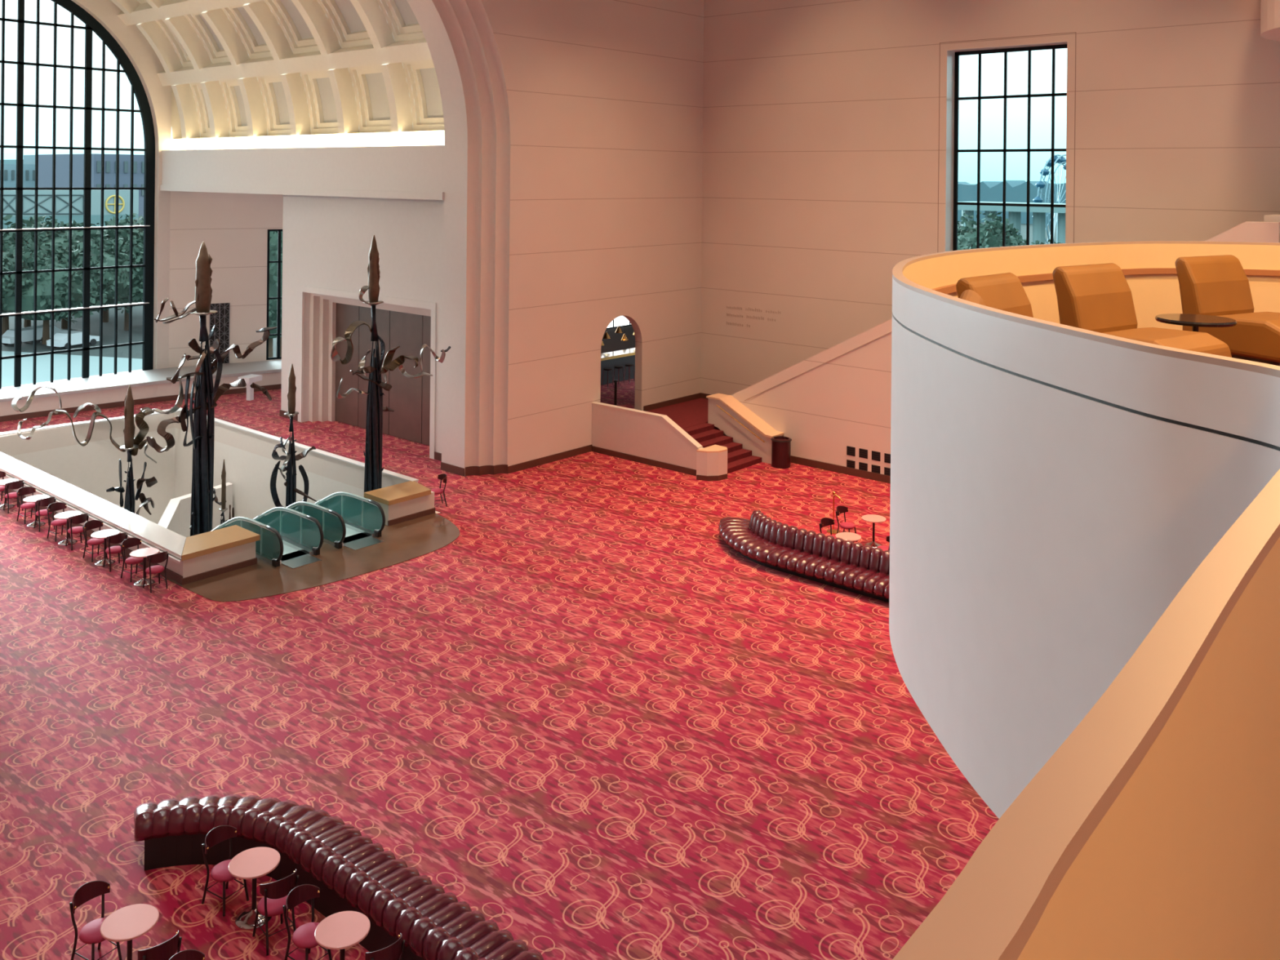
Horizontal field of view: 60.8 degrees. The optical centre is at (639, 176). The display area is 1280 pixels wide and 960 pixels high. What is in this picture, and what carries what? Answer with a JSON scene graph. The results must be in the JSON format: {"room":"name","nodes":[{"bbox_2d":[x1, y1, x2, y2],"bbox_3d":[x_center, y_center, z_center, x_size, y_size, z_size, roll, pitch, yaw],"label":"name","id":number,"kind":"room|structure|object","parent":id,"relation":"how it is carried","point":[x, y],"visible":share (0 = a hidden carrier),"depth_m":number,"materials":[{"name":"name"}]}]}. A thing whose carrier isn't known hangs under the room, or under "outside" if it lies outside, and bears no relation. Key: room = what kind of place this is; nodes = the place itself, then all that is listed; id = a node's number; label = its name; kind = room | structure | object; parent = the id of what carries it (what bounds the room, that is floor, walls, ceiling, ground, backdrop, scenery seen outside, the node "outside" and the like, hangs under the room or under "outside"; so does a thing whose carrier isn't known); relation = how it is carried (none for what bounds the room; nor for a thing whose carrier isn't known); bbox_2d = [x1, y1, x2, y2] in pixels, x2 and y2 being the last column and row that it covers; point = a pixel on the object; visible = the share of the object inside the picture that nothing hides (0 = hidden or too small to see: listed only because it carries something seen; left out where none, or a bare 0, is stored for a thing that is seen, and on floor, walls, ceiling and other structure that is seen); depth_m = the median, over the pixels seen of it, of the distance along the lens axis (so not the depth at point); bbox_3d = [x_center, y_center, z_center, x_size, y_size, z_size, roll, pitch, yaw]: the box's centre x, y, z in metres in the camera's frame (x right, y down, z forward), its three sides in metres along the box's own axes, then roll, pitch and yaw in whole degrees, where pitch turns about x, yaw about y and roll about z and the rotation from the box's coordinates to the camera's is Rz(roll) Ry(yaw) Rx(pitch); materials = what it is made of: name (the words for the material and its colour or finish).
{"room":"theater lobby","nodes":[
{"label":"theater lobby","id":0,"kind":"room"},
{"bbox_2d":[1,0,171,388],"bbox_3d":[-27.580,-0.765,44.486,0.800,21.000,16.900,1,0,41],"label":"wall","id":1,"kind":"structure","parent":0,"point":[147,64],"depth_m":50.22,"materials":[{"name":"beige paint"}]},
{"bbox_2d":[0,0,155,389],"bbox_3d":[-27.183,0.114,44.862,0.380,17.530,14.680,1,0,41],"label":"window","id":2,"kind":"structure","parent":1,"relation":"in","point":[91,24],"depth_m":48.10,"materials":[{"name":"black metal"}]},
{"bbox_2d":[10,427,439,524],"bbox_3d":[-14.662,12.860,34.656,16.300,6.000,7.930,1,0,41],"label":"wall","id":3,"kind":"structure","parent":0,"point":[92,468],"depth_m":40.24,"materials":[{"name":"paint"}]},
{"bbox_2d":[0,407,435,585],"bbox_3d":[-14.780,9.474,34.726,16.780,0.770,8.020,1,0,41],"label":"parapet","id":4,"kind":"object","parent":3,"relation":"on","point":[402,499],"visible":0.83,"depth_m":31.85,"materials":[{"name":"beige paint"}]},
{"bbox_2d":[440,444,591,476],"bbox_3d":[-12.883,9.727,28.311,2.040,0.300,31.750,1,0,41],"label":"baseboard","id":5,"kind":"structure","parent":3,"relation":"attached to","point":[444,466],"depth_m":36.79,"materials":[{"name":"wood"}]},
{"bbox_2d":[168,191,283,367],"bbox_3d":[-18.466,5.173,52.679,9.018,9.300,0.400,1,0,-29],"label":"wall","id":6,"kind":"structure","parent":0,"point":[233,228],"depth_m":51.79,"materials":[{"name":"paint"}]},
{"bbox_2d":[0,371,281,416],"bbox_3d":[-24.081,9.369,46.425,24.966,0.800,3.576,1,0,-40],"label":"sill","id":7,"kind":"structure","parent":6,"relation":"attached to","point":[46,403],"depth_m":46.18,"materials":[{"name":"beige paint"}]},
{"bbox_2d":[0,383,281,422],"bbox_3d":[-23.057,9.669,45.313,24.831,0.220,0.630,1,0,-40],"label":"baseboard","id":8,"kind":"structure","parent":6,"relation":"attached to","point":[117,404],"depth_m":46.22,"materials":[{"name":"wood"}]},
{"bbox_2d":[0,360,281,402],"bbox_3d":[-24.031,8.905,46.386,24.986,0.130,3.694,1,0,-40],"label":"trim","id":9,"kind":"structure","parent":6,"relation":"attached to","point":[154,376],"depth_m":47.48,"materials":[{"name":"paint"}]},
{"bbox_2d":[208,302,230,363],"bbox_3d":[-19.895,7.431,51.637,0.902,2.878,0.064,1,0,-29],"label":"air vent","id":10,"kind":"object","parent":6,"relation":"in","point":[221,318],"visible":0.68,"depth_m":51.68,"materials":[{"name":"grey metal"}]},
{"bbox_2d":[266,229,282,359],"bbox_3d":[-17.429,5.720,53.183,1.500,6.327,0.080,1,0,-29],"label":"window","id":11,"kind":"structure","parent":6,"relation":"in","point":[279,261],"depth_m":53.05,"materials":[{"name":"black metal"}]},
{"bbox_2d":[110,0,444,138],"bbox_3d":[-19.187,-5.603,38.008,20.400,8.989,17.686,1,0,41],"label":"vault","id":12,"kind":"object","parent":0,"point":[194,82],"visible":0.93,"depth_m":43.72,"materials":[{"name":"paint"}]},
{"bbox_2d":[160,185,444,199],"bbox_3d":[-18.385,0.554,39.312,20.800,0.260,36.500,1,0,41],"label":"ceiling","id":13,"kind":"structure","parent":0,"point":[308,192],"depth_m":42.08,"materials":[{"name":"paint"}]},
{"bbox_2d":[161,145,444,192],"bbox_3d":[-14.069,-0.205,44.226,20.700,1.860,1.230,1,0,41],"label":"wall","id":14,"kind":"structure","parent":0,"point":[417,168],"depth_m":42.15,"materials":[{"name":"paint"}]},
{"bbox_2d":[169,130,444,150],"bbox_3d":[-14.104,-1.395,43.982,20.350,0.520,0.060,1,0,41],"label":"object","id":15,"kind":"object","parent":14,"relation":"on","point":[431,137],"visible":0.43,"depth_m":42.74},
{"bbox_2d":[406,0,467,468],"bbox_3d":[-11.071,0.634,30.951,1.200,18.520,14.940,1,0,41],"label":"trim","id":16,"kind":"structure","parent":14,"relation":"attached to","point":[432,26],"depth_m":36.51,"materials":[{"name":"paint"}]},
{"bbox_2d":[199,0,443,126],"bbox_3d":[-18.691,-6.165,37.585,17.704,7.856,17.686,1,0,41],"label":"ceiling","id":17,"kind":"structure","parent":0,"point":[375,83],"depth_m":41.69,"materials":[{"name":"paint"}]},
{"bbox_2d":[280,195,444,453],"bbox_3d":[-9.752,5.337,42.059,11.250,9.140,2.200,1,0,41],"label":"wall","id":18,"kind":"structure","parent":0,"point":[326,240],"depth_m":41.62,"materials":[{"name":"paint"}]},
{"bbox_2d":[297,284,436,459],"bbox_3d":[-10.474,7.155,41.181,8.670,5.490,0.050,1,0,41],"label":"trim","id":19,"kind":"structure","parent":18,"relation":"attached to","point":[387,300],"depth_m":39.92,"materials":[{"name":"paint"}]},
{"bbox_2d":[308,293,431,422],"bbox_3d":[-9.966,7.290,41.779,8.140,5.230,0.960,1,0,41],"label":"trim","id":20,"kind":"structure","parent":18,"relation":"attached to","point":[322,310],"depth_m":44.02,"materials":[{"name":"beige paint"}]},
{"bbox_2d":[334,302,431,445],"bbox_3d":[-9.645,7.388,41.877,8.180,5.000,0.110,1,0,41],"label":"door","id":21,"kind":"structure","parent":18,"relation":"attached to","point":[409,398],"depth_m":41.64,"materials":[{"name":"wood"}]},
{"bbox_2d":[0,388,999,959],"bbox_3d":[-5.905,10.144,26.941,56.000,0.400,38.800,1,0,41],"label":"floor","id":22,"kind":"structure","parent":0,"point":[607,729],"depth_m":19.79,"materials":[{"name":"carpet"}]},
{"bbox_2d":[3,480,24,513],"bbox_3d":[-18.429,9.366,32.100,0.521,0.924,0.487,1,0,45],"label":"bistro chair","id":23,"kind":"object","parent":22,"relation":"on","point":[16,484],"visible":0.9,"depth_m":31.95,"materials":[{"name":"gold metal"}]},
{"bbox_2d":[16,486,38,524],"bbox_3d":[-17.487,9.374,31.181,0.521,0.924,0.487,1,0,37],"label":"bistro chair","id":24,"kind":"object","parent":22,"relation":"on","point":[24,491],"visible":0.93,"depth_m":31.21,"materials":[{"name":"gold metal"}]},
{"bbox_2d":[33,497,56,532],"bbox_3d":[-16.638,9.383,30.501,0.521,0.924,0.487,1,0,45],"label":"bistro chair","id":25,"kind":"object","parent":22,"relation":"on","point":[45,502],"visible":0.83,"depth_m":30.35,"materials":[{"name":"gold metal"}]},
{"bbox_2d":[46,502,71,542],"bbox_3d":[-15.835,9.390,29.729,0.521,0.924,0.487,1,0,37],"label":"bistro chair","id":26,"kind":"object","parent":22,"relation":"on","point":[55,506],"visible":0.88,"depth_m":29.72,"materials":[{"name":"gold metal"}]},
{"bbox_2d":[53,511,81,545],"bbox_3d":[-15.409,9.477,29.391,0.660,0.750,0.660,1,0,41],"label":"bistro table","id":27,"kind":"object","parent":22,"relation":"on","point":[64,515],"visible":0.83,"depth_m":29.36,"materials":[{"name":"silver metal"}]},
{"bbox_2d":[65,513,88,551],"bbox_3d":[-14.986,9.399,29.049,0.521,0.924,0.487,1,0,45],"label":"bistro chair","id":28,"kind":"object","parent":22,"relation":"on","point":[77,519],"visible":0.91,"depth_m":28.90,"materials":[{"name":"gold metal"}]},
{"bbox_2d":[82,520,107,562],"bbox_3d":[-14.094,9.407,28.226,0.521,0.924,0.487,1,0,37],"label":"bistro chair","id":29,"kind":"object","parent":22,"relation":"on","point":[92,524],"visible":0.92,"depth_m":28.22,"materials":[{"name":"gold metal"}]},
{"bbox_2d":[69,880,122,959],"bbox_3d":[-6.867,9.476,13.764,0.521,0.924,0.487,1,0,31],"label":"bistro chair","id":30,"kind":"object","parent":22,"relation":"on","point":[90,934],"visible":0.92,"depth_m":13.78,"materials":[{"name":"fabric"}]},
{"bbox_2d":[90,528,119,565],"bbox_3d":[-13.668,9.494,27.888,0.660,0.750,0.660,1,0,41],"label":"bistro table","id":31,"kind":"object","parent":22,"relation":"on","point":[103,534],"visible":0.81,"depth_m":27.86,"materials":[{"name":"silver metal"}]},
{"bbox_2d":[102,532,127,572],"bbox_3d":[-13.245,9.415,27.546,0.521,0.924,0.487,1,0,45],"label":"bistro chair","id":32,"kind":"object","parent":22,"relation":"on","point":[117,538],"visible":0.88,"depth_m":27.40,"materials":[{"name":"gold metal"}]},
{"bbox_2d":[100,903,159,959],"bbox_3d":[-6.300,9.565,13.469,0.660,0.750,0.660,1,0,41],"label":"bistro table","id":33,"kind":"object","parent":22,"relation":"on","point":[127,923],"visible":1,"depth_m":13.44,"materials":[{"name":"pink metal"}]},
{"bbox_2d":[120,537,146,582],"bbox_3d":[-12.478,9.423,26.884,0.521,0.924,0.487,1,0,37],"label":"bistro chair","id":34,"kind":"object","parent":22,"relation":"on","point":[129,542],"visible":0.93,"depth_m":26.88,"materials":[{"name":"gold metal"}]},
{"bbox_2d":[129,547,159,586],"bbox_3d":[-12.053,9.510,26.546,0.660,0.750,0.660,1,0,41],"label":"bistro table","id":35,"kind":"object","parent":22,"relation":"on","point":[144,553],"visible":0.86,"depth_m":26.52,"materials":[{"name":"silver metal"}]},
{"bbox_2d":[142,551,168,593],"bbox_3d":[-11.629,9.431,26.204,0.521,0.924,0.487,1,0,45],"label":"bistro chair","id":36,"kind":"object","parent":22,"relation":"on","point":[158,557],"visible":1,"depth_m":26.07,"materials":[{"name":"gold metal"}]},
{"bbox_2d":[137,930,182,959],"bbox_3d":[-5.791,9.487,13.042,0.521,0.924,0.487,1,0,43],"label":"bistro chair","id":37,"kind":"object","parent":22,"relation":"on","point":[166,950],"visible":0.9,"depth_m":12.85,"materials":[{"name":"wood"}]},
{"bbox_2d":[168,949,204,959],"bbox_3d":[-5.190,9.493,12.525,0.521,0.924,0.487,1,0,41],"label":"bistro chair","id":38,"kind":"object","parent":22,"relation":"on","point":[188,954],"visible":1,"depth_m":12.75,"materials":[{"name":"wood"}]},
{"bbox_2d":[201,825,248,916],"bbox_3d":[-5.692,9.488,14.972,0.521,0.924,0.487,1,0,33],"label":"bistro chair","id":39,"kind":"object","parent":22,"relation":"on","point":[220,873],"visible":0.9,"depth_m":14.98,"materials":[{"name":"fabric"}]},
{"bbox_2d":[238,373,262,400],"bbox_3d":[-17.163,9.311,48.036,0.600,1.050,0.840,1,0,21],"label":"stand","id":40,"kind":"object","parent":22,"relation":"on","point":[249,379],"visible":0.93,"depth_m":47.93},
{"bbox_2d":[228,846,279,929],"bbox_3d":[-5.181,9.576,14.657,0.660,0.750,0.660,1,0,41],"label":"bistro table","id":41,"kind":"object","parent":22,"relation":"on","point":[254,863],"visible":0.89,"depth_m":14.61,"materials":[{"name":"laminate"}]},
{"bbox_2d":[252,869,298,955],"bbox_3d":[-4.755,9.497,14.242,0.487,0.924,0.521,1,0,-41],"label":"bistro chair","id":42,"kind":"object","parent":22,"relation":"on","point":[275,894],"visible":0.88,"depth_m":14.09,"materials":[{"name":"wood"}]},
{"bbox_2d":[282,884,332,959],"bbox_3d":[-4.181,9.502,13.724,0.521,0.924,0.487,1,0,36],"label":"bistro chair","id":43,"kind":"object","parent":22,"relation":"on","point":[303,937],"visible":0.95,"depth_m":13.73,"materials":[{"name":"fabric"}]},
{"bbox_2d":[161,513,459,601],"bbox_3d":[-7.952,9.928,28.809,3.657,0.032,7.850,1,0,41],"label":"apron","id":44,"kind":"object","parent":22,"relation":"on","point":[404,541],"visible":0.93,"depth_m":27.76,"materials":[{"name":"brown tile"}]},
{"bbox_2d":[133,794,543,959],"bbox_3d":[-3.886,9.565,14.760,8.237,0.795,2.040,1,0,31],"label":"sofa","id":45,"kind":"object","parent":22,"relation":"on","point":[351,872],"visible":0.95,"depth_m":14.97,"materials":[{"name":"red leather"}]},
{"bbox_2d":[314,911,370,959],"bbox_3d":[-3.648,9.590,13.373,0.660,0.750,0.660,1,0,41],"label":"bistro table","id":46,"kind":"object","parent":22,"relation":"on","point":[341,931],"visible":1,"depth_m":13.35,"materials":[{"name":"pink laminate"}]},
{"bbox_2d":[364,933,405,959],"bbox_3d":[-3.112,9.512,13.039,0.521,0.924,0.487,1,0,45],"label":"bistro chair","id":47,"kind":"object","parent":22,"relation":"on","point":[393,952],"visible":1,"depth_m":12.85,"materials":[{"name":"wood"}]},
{"bbox_2d":[591,401,727,480],"bbox_3d":[0.532,9.126,37.907,5.800,1.760,1.040,1,0,41],"label":"wall","id":48,"kind":"structure","parent":22,"relation":"on","point":[651,438],"depth_m":37.79,"materials":[{"name":"beige paint"}]},
{"bbox_2d":[682,422,761,473],"bbox_3d":[2.449,9.524,38.158,2.520,1.000,2.710,1,0,41],"label":"carpeted steps","id":49,"kind":"structure","parent":22,"relation":"on","point":[738,458],"depth_m":38.56,"materials":[{"name":"carpet"}]},
{"bbox_2d":[706,393,783,463],"bbox_3d":[3.735,9.041,39.244,2.900,1.990,0.790,1,0,41],"label":"wall","id":50,"kind":"structure","parent":22,"relation":"on","point":[726,412],"depth_m":39.06,"materials":[{"name":"beige paint"}]},
{"bbox_2d":[770,435,791,468],"bbox_3d":[4.894,9.557,37.837,0.726,0.980,0.726,1,0,41],"label":"litter bin","id":51,"kind":"object","parent":22,"relation":"on","point":[780,445],"visible":1,"depth_m":37.57,"materials":[{"name":"brown metal"}]},
{"bbox_2d":[718,510,889,602],"bbox_3d":[5.012,9.581,27.071,1.860,0.935,9.016,1,0,-43],"label":"sofa","id":52,"kind":"object","parent":22,"relation":"on","point":[857,568],"visible":0.59,"depth_m":27.43,"materials":[{"name":"red leather"}]},
{"bbox_2d":[835,505,857,541],"bbox_3d":[5.679,9.597,30.091,0.521,0.924,0.487,1,0,41],"label":"bistro chair","id":53,"kind":"object","parent":22,"relation":"on","point":[840,509],"visible":0.94,"depth_m":30.07,"materials":[{"name":"fabric"}]},
{"bbox_2d":[861,514,886,548],"bbox_3d":[6.372,9.687,29.757,0.660,0.750,0.660,1,0,41],"label":"bistro table","id":54,"kind":"object","parent":22,"relation":"on","point":[873,518],"visible":0.93,"depth_m":29.73,"materials":[{"name":"silver metal"}]},
{"bbox_2d":[480,0,704,466],"bbox_3d":[-9.942,-2.595,30.333,0.350,25.000,38.500,1,0,41],"label":"wall","id":55,"kind":"structure","parent":0,"point":[605,97],"depth_m":39.71,"materials":[{"name":"paint"}]},
{"bbox_2d":[431,0,510,475],"bbox_3d":[-10.305,0.056,30.294,0.810,19.690,17.280,1,0,41],"label":"trim","id":56,"kind":"structure","parent":55,"relation":"attached to","point":[467,24],"depth_m":36.38,"materials":[{"name":"beige paint"}]},
{"bbox_2d":[643,392,711,411],"bbox_3d":[1.714,8.917,41.095,3.380,0.200,6.230,1,0,41],"label":"baseboard","id":57,"kind":"structure","parent":55,"relation":"attached to","point":[689,397],"depth_m":43.25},
{"bbox_2d":[600,378,635,408],"bbox_3d":[-0.304,9.047,48.339,8.500,0.100,19.100,1,0,41],"label":"floor","id":58,"kind":"structure","parent":0,"point":[626,391],"depth_m":45.13,"materials":[{"name":"carpet"}]},
{"bbox_2d":[600,347,635,385],"bbox_3d":[-0.892,8.392,48.323,0.820,1.200,7.300,1,0,41],"label":"bar counter","id":59,"kind":"object","parent":58,"relation":"on","point":[620,357],"depth_m":47.82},
{"bbox_2d":[600,325,635,353],"bbox_3d":[-0.280,6.498,48.339,8.500,5.000,19.300,1,0,41],"label":"wall","id":60,"kind":"structure","parent":0,"point":[614,344],"depth_m":52.75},
{"bbox_2d":[646,397,719,430],"bbox_3d":[1.530,9.515,41.256,2.900,1.000,6.200,1,0,41],"label":"floor","id":61,"kind":"structure","parent":0,"point":[687,414],"depth_m":41.72,"materials":[{"name":"carpet"}]},
{"bbox_2d":[700,0,1279,395],"bbox_3d":[16.068,-2.346,33.509,35.500,25.000,0.900,1,0,41],"label":"wall","id":62,"kind":"structure","parent":0,"point":[821,155],"depth_m":39.01,"materials":[{"name":"paint"}]},
{"bbox_2d":[945,41,1066,251],"bbox_3d":[12.329,0.083,36.581,4.100,8.870,0.705,1,0,41],"label":"window","id":63,"kind":"structure","parent":62,"relation":"in","point":[953,98],"depth_m":37.52,"materials":[{"name":"black metal"}]},
{"bbox_2d":[937,31,1075,253],"bbox_3d":[12.103,-0.055,36.315,4.655,9.142,0.004,1,0,41],"label":"trim","id":64,"kind":"structure","parent":62,"relation":"attached to","point":[1073,32],"depth_m":35.79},
{"bbox_2d":[723,221,1279,474],"bbox_3d":[9.994,5.621,34.558,17.950,8.950,0.250,1,0,41],"label":"wall","id":65,"kind":"structure","parent":0,"point":[844,401],"depth_m":37.09,"materials":[{"name":"paint"}]},
{"bbox_2d":[790,455,890,483],"bbox_3d":[15.436,10.029,29.625,27.200,0.240,0.050,1,0,41],"label":"baseboard","id":66,"kind":"structure","parent":65,"relation":"attached to","point":[795,460],"depth_m":37.02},
{"bbox_2d":[1231,354,1271,364],"bbox_3d":[3.556,1.759,4.380,8.315,0.150,16.300,1,0,41],"label":"floor","id":67,"kind":"structure","parent":0,"point":[1232,355],"depth_m":10.17,"materials":[{"name":"wood"}]},
{"bbox_2d":[955,272,1033,317],"bbox_3d":[2.900,1.204,7.714,1.075,0.948,0.780,1,0,45],"label":"lounge chair","id":68,"kind":"object","parent":67,"relation":"on","point":[1005,291],"visible":0.24,"depth_m":7.97,"materials":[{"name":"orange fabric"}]},
{"bbox_2d":[888,240,1279,959],"bbox_3d":[2.031,1.895,5.695,4.351,2.450,16.300,1,0,41],"label":"parapet","id":69,"kind":"object","parent":67,"relation":"attached to","point":[1084,588],"visible":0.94,"depth_m":4.32,"materials":[{"name":"white paint"}]},
{"bbox_2d":[1052,262,1231,357],"bbox_3d":[4.013,1.215,8.748,0.840,0.948,1.075,1,0,-35],"label":"lounge chair","id":70,"kind":"object","parent":67,"relation":"on","point":[1098,297],"visible":0.41,"depth_m":8.87,"materials":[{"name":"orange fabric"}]},
{"bbox_2d":[1155,313,1237,332],"bbox_3d":[4.666,1.442,9.171,0.620,0.505,0.620,1,0,41],"label":"side table","id":71,"kind":"object","parent":67,"relation":"on","point":[1194,321],"visible":0.65,"depth_m":9.06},
{"bbox_2d":[1175,254,1279,366],"bbox_3d":[5.616,1.230,9.952,0.840,0.948,1.075,1,0,-29],"label":"lounge chair","id":72,"kind":"object","parent":67,"relation":"on","point":[1219,286],"visible":0.75,"depth_m":10.07,"materials":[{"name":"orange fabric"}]},
{"bbox_2d":[1260,0,1279,40],"bbox_3d":[19.269,-5.540,27.800,6.000,3.550,6.000,1,0,41],"label":"wall","id":73,"kind":"structure","parent":0,"point":[1269,9],"depth_m":28.37,"materials":[{"name":"paint"}]},
{"bbox_3d":[-14.680,15.960,34.976,16.500,0.200,8.030,1,0,41],"label":"floor","id":74,"kind":"structure","parent":0,"visible":0},
{"bbox_2d":[11,385,168,515],"bbox_3d":[-15.489,10.819,31.143,1.062,10.066,4.727,1,0,41],"label":"tree sculpture","id":75,"kind":"object","parent":74,"relation":"on","point":[131,445],"visible":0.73,"depth_m":31.71,"materials":[{"name":"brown metal"}]},
{"bbox_2d":[158,482,232,537],"bbox_3d":[-15.594,13.501,36.617,1.343,4.700,6.434,1,0,2],"label":"wall","id":76,"kind":"structure","parent":74,"relation":"on","point":[176,517],"depth_m":37.83,"materials":[{"name":"paint"}]},
{"bbox_2d":[142,240,277,536],"bbox_3d":[-12.818,8.902,32.732,1.167,13.955,4.025,1,0,41],"label":"tree sculpture","id":77,"kind":"object","parent":74,"relation":"on","point":[206,395],"visible":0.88,"depth_m":32.28,"materials":[{"name":"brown metal"}]},
{"bbox_2d":[213,459,234,524],"bbox_3d":[-13.615,12.552,35.699,0.736,6.638,1.012,1,0,41],"label":"tree sculpture","id":78,"kind":"object","parent":74,"relation":"on","point":[223,503],"visible":0.35,"depth_m":35.59,"materials":[{"name":"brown metal"}]},
{"bbox_2d":[210,506,323,568],"bbox_3d":[-13.459,12.583,32.120,13.068,7.325,1.280,1,0,41],"label":"escalator","id":79,"kind":"object","parent":74,"relation":"on","point":[289,537],"visible":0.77,"depth_m":28.72,"materials":[{"name":"glass"}]},
{"bbox_2d":[270,363,316,507],"bbox_3d":[-10.877,10.856,33.883,1.028,10.081,1.635,1,0,41],"label":"tree sculpture","id":80,"kind":"object","parent":74,"relation":"on","point":[290,459],"visible":0.63,"depth_m":33.84,"materials":[{"name":"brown metal"}]},
{"bbox_2d":[285,491,385,550],"bbox_3d":[-12.224,12.595,33.551,13.068,7.325,1.380,1,0,41],"label":"escalator","id":81,"kind":"object","parent":74,"relation":"on","point":[351,521],"visible":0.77,"depth_m":30.17,"materials":[{"name":"glass"}]},
{"bbox_2d":[330,235,450,498],"bbox_3d":[-7.674,8.858,33.926,1.147,14.140,5.191,1,0,41],"label":"tree sculpture","id":82,"kind":"object","parent":74,"relation":"on","point":[375,409],"visible":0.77,"depth_m":33.20,"materials":[{"name":"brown metal"}]},
{"label":"outside","id":83,"kind":"structure","parent":0,"visible":0},
{"bbox_2d":[1,221,1057,359],"bbox_3d":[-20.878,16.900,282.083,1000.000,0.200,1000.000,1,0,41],"label":"ground","id":84,"kind":"structure","parent":83,"point":[137,311],"depth_m":116.16,"materials":[{"name":"concrete"}]},
{"bbox_2d":[3,164,35,187],"bbox_3d":[-169.706,6.058,285.320,30.300,18.627,11.599,1,0,41],"label":"building","id":85,"kind":"structure","parent":84,"relation":"on","point":[9,170],"depth_m":276.18,"materials":[{"name":"grey paint"}]},
{"bbox_2d":[1,327,50,345],"bbox_3d":[-60.397,15.692,107.181,2.000,1.442,4.500,1,0,24],"label":"car","id":86,"kind":"object","parent":84,"relation":"on","point":[27,334],"visible":0.56,"depth_m":106.19,"materials":[{"name":"white metal"}]},
{"bbox_2d":[1,240,51,335],"bbox_3d":[-62.378,11.306,107.233,13.425,10.192,12.952,1,0,-26],"label":"tree","id":87,"kind":"object","parent":84,"relation":"on","point":[8,251],"visible":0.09,"depth_m":107.18,"materials":[{"name":"green plant"}]},
{"bbox_2d":[3,214,68,327],"bbox_3d":[-66.353,10.213,119.674,14.792,12.301,14.430,1,0,22],"label":"tree","id":88,"kind":"object","parent":84,"relation":"on","point":[28,223],"visible":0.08,"depth_m":118.15,"materials":[{"name":"green plant"}]},
{"bbox_2d":[2,248,118,344],"bbox_3d":[-58.372,11.746,107.929,13.565,9.388,12.671,1,0,-14],"label":"tree","id":89,"kind":"object","parent":84,"relation":"on","point":[61,278],"visible":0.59,"depth_m":103.91,"materials":[{"name":"green plant"}]},
{"bbox_2d":[9,221,113,328],"bbox_3d":[-61.716,10.504,117.212,15.019,11.807,14.141,1,0,-32],"label":"tree","id":90,"kind":"object","parent":84,"relation":"on","point":[77,235],"visible":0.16,"depth_m":115.92,"materials":[{"name":"green plant"}]},
{"bbox_2d":[3,189,138,228],"bbox_3d":[-84.727,9.007,155.811,12.240,14.360,20.776,1,0,41],"label":"building","id":91,"kind":"structure","parent":84,"relation":"on","point":[44,197],"depth_m":152.41,"materials":[{"name":"concrete"}]},
{"bbox_2d":[1,351,142,387],"bbox_3d":[-49.525,16.505,92.252,33.656,0.001,16.400,1,0,41],"label":"pavement","id":92,"kind":"structure","parent":84,"relation":"on","point":[60,361],"depth_m":94.52,"materials":[{"name":"concrete"}]},
{"bbox_2d":[46,330,99,349],"bbox_3d":[-54.768,15.746,105.561,2.000,1.442,4.500,1,0,24],"label":"car","id":93,"kind":"object","parent":84,"relation":"on","point":[60,339],"visible":0.73,"depth_m":104.47,"materials":[{"name":"white metal"}]},
{"bbox_2d":[38,153,144,220],"bbox_3d":[-123.281,5.446,247.270,30.300,20.742,13.462,1,0,41],"label":"building","id":94,"kind":"structure","parent":84,"relation":"on","point":[45,161],"depth_m":238.84,"materials":[{"name":"grey paint"}]},
{"bbox_2d":[41,236,143,335],"bbox_3d":[-55.889,11.307,112.061,12.756,10.315,13.281,1,0,-8],"label":"tree","id":95,"kind":"object","parent":84,"relation":"on","point":[122,276],"visible":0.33,"depth_m":110.64,"materials":[{"name":"green plant"}]},
{"bbox_2d":[63,217,137,322],"bbox_3d":[-61.076,10.488,123.380,14.061,11.853,14.822,1,0,20],"label":"tree","id":96,"kind":"object","parent":84,"relation":"on","point":[123,234],"visible":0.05,"depth_m":121.51,"materials":[{"name":"green plant"}]},
{"bbox_2d":[103,235,143,330],"bbox_3d":[-54.190,11.404,117.364,13.190,10.152,13.781,1,0,-20],"label":"tree","id":97,"kind":"object","parent":84,"relation":"on","point":[140,245],"visible":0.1,"depth_m":114.68,"materials":[{"name":"green plant"}]},
{"bbox_2d":[268,231,282,357],"bbox_3d":[-27.841,8.238,82.959,8.368,16.991,7.965,1,0,28],"label":"tree","id":98,"kind":"object","parent":84,"relation":"on","point":[273,306],"visible":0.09,"depth_m":79.94,"materials":[{"name":"green plant"}]},
{"bbox_2d":[957,210,1026,249],"bbox_3d":[38.472,10.529,119.279,10.823,13.682,11.693,1,0,-9],"label":"tree","id":99,"kind":"object","parent":84,"relation":"on","point":[990,233],"visible":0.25,"depth_m":117.31,"materials":[{"name":"green plant"}]},
{"bbox_2d":[957,180,1066,225],"bbox_3d":[155.803,10.032,433.473,71.027,16.928,20.000,1,0,41],"label":"ridge","id":100,"kind":"object","parent":84,"relation":"on","point":[1015,190],"visible":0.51,"depth_m":431.53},
{"bbox_2d":[957,201,1066,244],"bbox_3d":[59.640,10.814,165.739,22.591,13.517,9.000,1,0,41],"label":"overpass","id":101,"kind":"object","parent":84,"relation":"on","point":[1014,212],"visible":0.26,"depth_m":164.03,"materials":[{"name":"concrete"}]},
{"bbox_2d":[1032,154,1066,244],"bbox_3d":[87.652,6.969,228.120,3.071,23.239,23.343,1,0,41],"label":"wheel","id":102,"kind":"object","parent":84,"relation":"on","point":[1061,160],"visible":0.33,"depth_m":224.07,"materials":[{"name":"blue paint"}]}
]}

